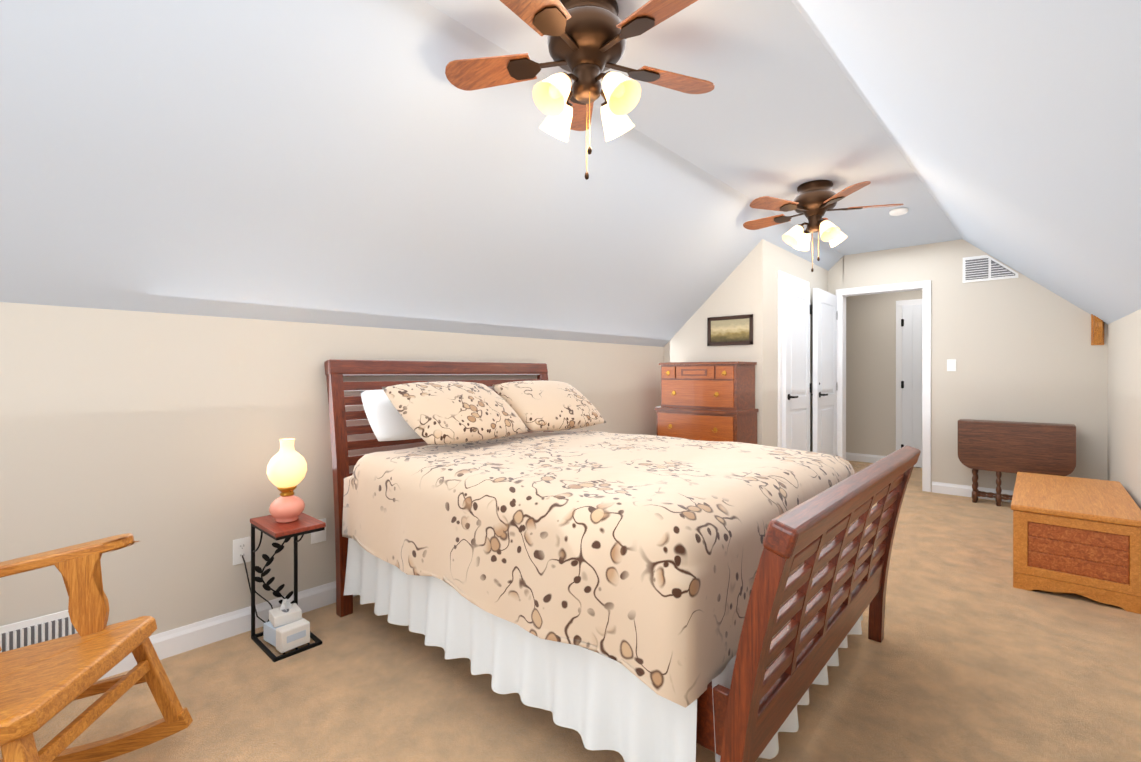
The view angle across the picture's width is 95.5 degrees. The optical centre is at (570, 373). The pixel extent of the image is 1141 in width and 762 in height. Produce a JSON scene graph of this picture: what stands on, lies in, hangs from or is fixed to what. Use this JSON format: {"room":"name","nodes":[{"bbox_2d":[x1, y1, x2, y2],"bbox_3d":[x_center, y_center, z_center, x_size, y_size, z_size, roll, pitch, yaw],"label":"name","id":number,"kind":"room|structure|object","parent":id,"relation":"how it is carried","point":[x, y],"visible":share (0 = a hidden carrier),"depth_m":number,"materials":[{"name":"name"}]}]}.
{"room":"bedroom","nodes":[
{"label":"bedroom","id":0,"kind":"room"},
{"bbox_2d":[0,302,663,635],"bbox_3d":[-1.116,0.464,2.801,0.001,1.433,6.050,0,0,42],"label":"wall","id":1,"kind":"structure","parent":0,"point":[158,436],"depth_m":2.21,"materials":[{"name":"beige paint"}]},
{"bbox_2d":[0,610,77,652],"bbox_3d":[-2.008,0.995,1.779,0.019,0.225,0.575,0,0,42],"label":"air vent","id":2,"kind":"object","parent":1,"relation":"in","point":[28,632],"visible":0.17,"depth_m":1.87,"materials":[{"name":"white metal"}]},
{"bbox_2d":[97,581,356,680],"bbox_3d":[-1.110,1.128,2.797,0.016,0.105,6.050,0,0,42],"label":"baseboard","id":3,"kind":"structure","parent":1,"relation":"attached to","point":[172,642],"depth_m":2.29,"materials":[{"name":"white"}]},
{"bbox_2d":[233,536,250,564],"bbox_3d":[-1.498,0.810,2.366,0.011,0.115,0.072,0,0,42],"label":"electrical outlet","id":4,"kind":"object","parent":1,"relation":"attached to","point":[241,546],"visible":1,"depth_m":2.36,"materials":[{"name":"white plastic"}]},
{"bbox_2d":[242,555,265,622],"bbox_3d":[-1.436,0.995,2.393,0.053,0.334,0.129,0,0,42],"label":"lamp cord","id":5,"kind":"object","parent":4,"relation":"attached to","point":[250,587],"visible":0.69,"depth_m":2.36,"materials":[{"name":"black plastic"}]},
{"bbox_2d":[311,518,325,543],"bbox_3d":[-1.270,0.796,2.618,0.013,0.115,0.075,0,0,42],"label":"electrical outlet","id":6,"kind":"object","parent":1,"relation":"attached to","point":[318,536],"visible":0.48,"depth_m":2.62,"materials":[{"name":"white plastic"}]},
{"bbox_2d":[0,0,843,346],"bbox_3d":[-0.074,-0.769,3.112,1.130,1.032,7.910,0,0,42],"label":"ceiling","id":7,"kind":"structure","parent":0,"point":[352,162],"depth_m":2.05,"materials":[{"name":"grey paint"}]},
{"bbox_2d":[0,460,1140,761],"bbox_3d":[1.208,1.180,3.038,3.540,0.001,9.910,0,0,42],"label":"floor","id":8,"kind":"structure","parent":0,"point":[974,656],"depth_m":1.93,"materials":[{"name":"beige carpet"}]},
{"bbox_2d":[0,533,192,761],"bbox_3d":[-1.491,0.697,1.290,0.740,0.970,0.625,0,0,-11],"label":"rocking chair","id":9,"kind":"object","parent":8,"relation":"on","point":[42,683],"visible":1,"depth_m":1.46,"materials":[{"name":"brown wood"}]},
{"bbox_2d":[250,512,325,661],"bbox_3d":[-1.244,0.914,2.279,0.320,0.535,0.200,0,0,42],"label":"nightstand","id":10,"kind":"object","parent":8,"relation":"on","point":[271,527],"visible":0.77,"depth_m":2.30,"materials":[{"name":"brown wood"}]},
{"bbox_2d":[263,599,309,652],"bbox_3d":[-1.235,1.084,2.268,0.193,0.167,0.134,0,0,38],"label":"boxes","id":11,"kind":"object","parent":10,"relation":"in","point":[286,627],"visible":1,"depth_m":2.23,"materials":[{"name":"white"}]},
{"bbox_2d":[267,438,306,522],"bbox_3d":[-1.244,0.467,2.278,0.156,0.356,0.156,0,0,42],"label":"lamp","id":12,"kind":"object","parent":10,"relation":"on","point":[286,468],"visible":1,"depth_m":2.24,"materials":[{"name":"pink glass"}]},
{"bbox_2d":[324,359,920,761],"bbox_3d":[0.129,0.556,2.428,2.314,1.252,1.658,0,0,42],"label":"bed","id":13,"kind":"object","parent":8,"relation":"on","point":[639,598],"visible":0.94,"depth_m":1.60,"materials":[{"name":"beige fabric"}]},
{"bbox_2d":[360,389,420,440],"bbox_3d":[-0.821,0.209,2.771,0.219,0.260,0.560,0,0,42],"label":"pillow","id":14,"kind":"object","parent":13,"relation":"on","point":[387,421],"visible":0.42,"depth_m":2.59,"materials":[{"name":"white fabric"}]},
{"bbox_2d":[382,381,528,444],"bbox_3d":[-0.572,0.191,2.681,0.390,0.297,0.700,0,0,38],"label":"floral pillow","id":15,"kind":"object","parent":13,"relation":"on","point":[444,412],"visible":1,"depth_m":2.54,"materials":[{"name":"fabric"}]},
{"bbox_2d":[492,380,605,430],"bbox_3d":[-0.121,0.192,3.204,0.395,0.292,0.662,0,0,42],"label":"floral pillow","id":16,"kind":"object","parent":13,"relation":"on","point":[542,405],"visible":0.94,"depth_m":3.08,"materials":[{"name":"fabric"}]},
{"bbox_2d":[655,361,758,443],"bbox_3d":[1.155,0.541,4.473,0.762,1.273,0.456,0,0,42],"label":"dresser","id":17,"kind":"object","parent":8,"relation":"on","point":[707,401],"visible":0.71,"depth_m":4.28,"materials":[{"name":"brown wood"}]},
{"bbox_2d":[846,452,921,467],"bbox_3d":[4.391,1.122,6.426,3.200,0.105,0.016,0,0,42],"label":"baseboard","id":18,"kind":"structure","parent":8,"relation":"on","point":[859,457],"depth_m":6.87,"materials":[{"name":"white wood"}]},
{"bbox_2d":[958,419,1075,505],"bbox_3d":[3.923,0.805,4.590,0.780,0.745,0.240,0,0,42],"label":"table","id":19,"kind":"object","parent":8,"relation":"on","point":[998,447],"visible":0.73,"depth_m":4.51,"materials":[{"name":"brown wood"}]},
{"bbox_2d":[1011,472,1140,613],"bbox_3d":[3.046,0.951,3.160,0.520,0.459,1.270,0,0,42],"label":"cedar chest","id":20,"kind":"object","parent":8,"relation":"on","point":[1077,536],"visible":1,"depth_m":2.74,"materials":[{"name":"brown wood"}]},
{"bbox_2d":[423,0,961,254],"bbox_3d":[0.732,-1.283,2.386,1.040,0.001,7.910,0,0,42],"label":"ceiling","id":21,"kind":"structure","parent":0,"point":[781,110],"depth_m":2.54,"materials":[{"name":"grey paint"}]},
{"bbox_2d":[445,0,714,179],"bbox_3d":[0.066,-0.990,1.800,1.008,0.585,1.018,0,0,42],"label":"ceiling fan","id":22,"kind":"object","parent":21,"relation":"hanging from","point":[586,41],"visible":1,"depth_m":1.77,"materials":[{"name":"brown wood"}]},
{"bbox_2d":[743,180,903,271],"bbox_3d":[1.668,-0.993,3.582,1.011,0.585,1.015,0,0,42],"label":"ceiling fan","id":23,"kind":"object","parent":21,"relation":"hanging from","point":[813,201],"visible":1,"depth_m":3.48,"materials":[{"name":"brown wood"}]},
{"bbox_2d":[889,207,907,215],"bbox_3d":[2.580,-1.269,4.080,0.128,0.034,0.128,0,0,42],"label":"smoke detector","id":24,"kind":"object","parent":21,"relation":"attached to","point":[898,211],"visible":1,"depth_m":4.04,"materials":[{"name":"white plastic"}]},
{"bbox_2d":[664,239,762,444],"bbox_3d":[1.268,0.018,4.725,0.970,2.319,0.001,0,0,42],"label":"wall","id":25,"kind":"structure","parent":0,"point":[738,290],"depth_m":4.57,"materials":[{"name":"beige paint"}]},
{"bbox_2d":[707,314,752,345],"bbox_3d":[1.405,-0.378,4.581,0.425,0.260,0.012,0,0,42],"label":"picture frame","id":26,"kind":"object","parent":25,"relation":"attached to","point":[730,330],"visible":1,"depth_m":4.58,"materials":[{"name":"brown wood"}]},
{"bbox_2d":[762,239,827,451],"bbox_3d":[2.251,0.017,5.092,0.001,2.319,1.860,0,0,42],"label":"wall","id":27,"kind":"structure","parent":0,"point":[776,258],"depth_m":4.59,"materials":[{"name":"beige paint"}]},
{"bbox_2d":[777,270,808,447],"bbox_3d":[2.138,0.127,4.951,0.020,2.100,0.820,0,0,42],"label":"trim","id":28,"kind":"structure","parent":27,"relation":"attached to","point":[782,275],"depth_m":4.66,"materials":[{"name":"white wood"}]},
{"bbox_2d":[782,279,811,450],"bbox_3d":[2.174,0.157,4.926,0.102,2.015,0.683,0,0,42],"label":"closet door","id":29,"kind":"structure","parent":27,"relation":"in","point":[796,383],"depth_m":4.87,"materials":[{"name":"white wood"}]},
{"bbox_2d":[846,290,922,455],"bbox_3d":[3.480,-0.044,5.411,3.200,2.440,0.002,0,0,42],"label":"wall","id":30,"kind":"structure","parent":0,"point":[871,374],"depth_m":5.59,"materials":[{"name":"beige paint"}]},
{"bbox_2d":[896,299,922,449],"bbox_3d":[4.494,0.124,6.329,0.900,2.100,0.020,0,0,42],"label":"trim","id":31,"kind":"structure","parent":30,"relation":"attached to","point":[900,304],"depth_m":6.60,"materials":[{"name":"white wood"}]},
{"bbox_2d":[901,304,922,466],"bbox_3d":[4.459,0.155,6.298,0.761,2.015,0.102,0,0,42],"label":"hall door","id":32,"kind":"structure","parent":30,"relation":"in","point":[911,325],"depth_m":6.48,"materials":[{"name":"white wood"}]},
{"bbox_2d":[791,0,1140,324],"bbox_3d":[1.414,-0.762,1.773,1.146,1.040,7.910,0,0,42],"label":"ceiling","id":33,"kind":"structure","parent":0,"point":[1012,128],"depth_m":1.67,"materials":[{"name":"grey paint"}]},
{"bbox_2d":[828,239,1107,491],"bbox_3d":[3.723,-0.056,5.105,2.170,2.465,0.130,0,0,42],"label":"wall","id":34,"kind":"structure","parent":0,"point":[1020,348],"depth_m":4.83,"materials":[{"name":"beige paint"}]},
{"bbox_2d":[811,288,836,455],"bbox_3d":[2.691,0.156,5.432,0.131,2.015,0.736,0,0,42],"label":"entry door","id":35,"kind":"structure","parent":34,"relation":"in","point":[824,394],"depth_m":5.34,"materials":[{"name":"white wood"}]},
{"bbox_2d":[836,280,930,491],"bbox_3d":[3.249,0.126,5.431,0.870,2.100,0.020,0,0,42],"label":"trim","id":36,"kind":"structure","parent":34,"relation":"attached to","point":[926,397],"depth_m":5.18,"materials":[{"name":"white wood"}]},
{"bbox_2d":[947,359,955,370],"bbox_3d":[3.695,-0.078,5.030,0.072,0.115,0.013,0,0,42],"label":"switch plate","id":37,"kind":"object","parent":34,"relation":"attached to","point":[951,364],"visible":1,"depth_m":5.03,"materials":[{"name":"white plastic"}]},
{"bbox_2d":[932,481,1013,501],"bbox_3d":[4.023,1.125,4.739,1.190,0.105,0.016,0,0,42],"label":"baseboard","id":38,"kind":"structure","parent":34,"relation":"attached to","point":[937,487],"depth_m":4.98,"materials":[{"name":"white wood"}]},
{"bbox_2d":[963,255,1017,282],"bbox_3d":[3.907,-0.988,4.834,0.405,0.240,0.018,0,0,42],"label":"air vent","id":39,"kind":"object","parent":34,"relation":"in","point":[982,268],"visible":1,"depth_m":4.86,"materials":[{"name":"white metal"}]},
{"bbox_2d":[1107,309,1140,508],"bbox_3d":[1.840,0.391,1.392,0.001,1.585,7.910,0,0,42],"label":"wall","id":40,"kind":"structure","parent":0,"point":[1124,410],"depth_m":3.45,"materials":[{"name":"beige paint"}]},
{"bbox_2d":[1091,314,1103,344],"bbox_3d":[4.404,-0.368,4.330,0.082,0.260,0.104,0,0,42],"label":"wall plaque","id":41,"kind":"object","parent":40,"relation":"attached to","point":[1097,330],"visible":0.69,"depth_m":4.33,"materials":[{"name":"brown wood"}]}
]}

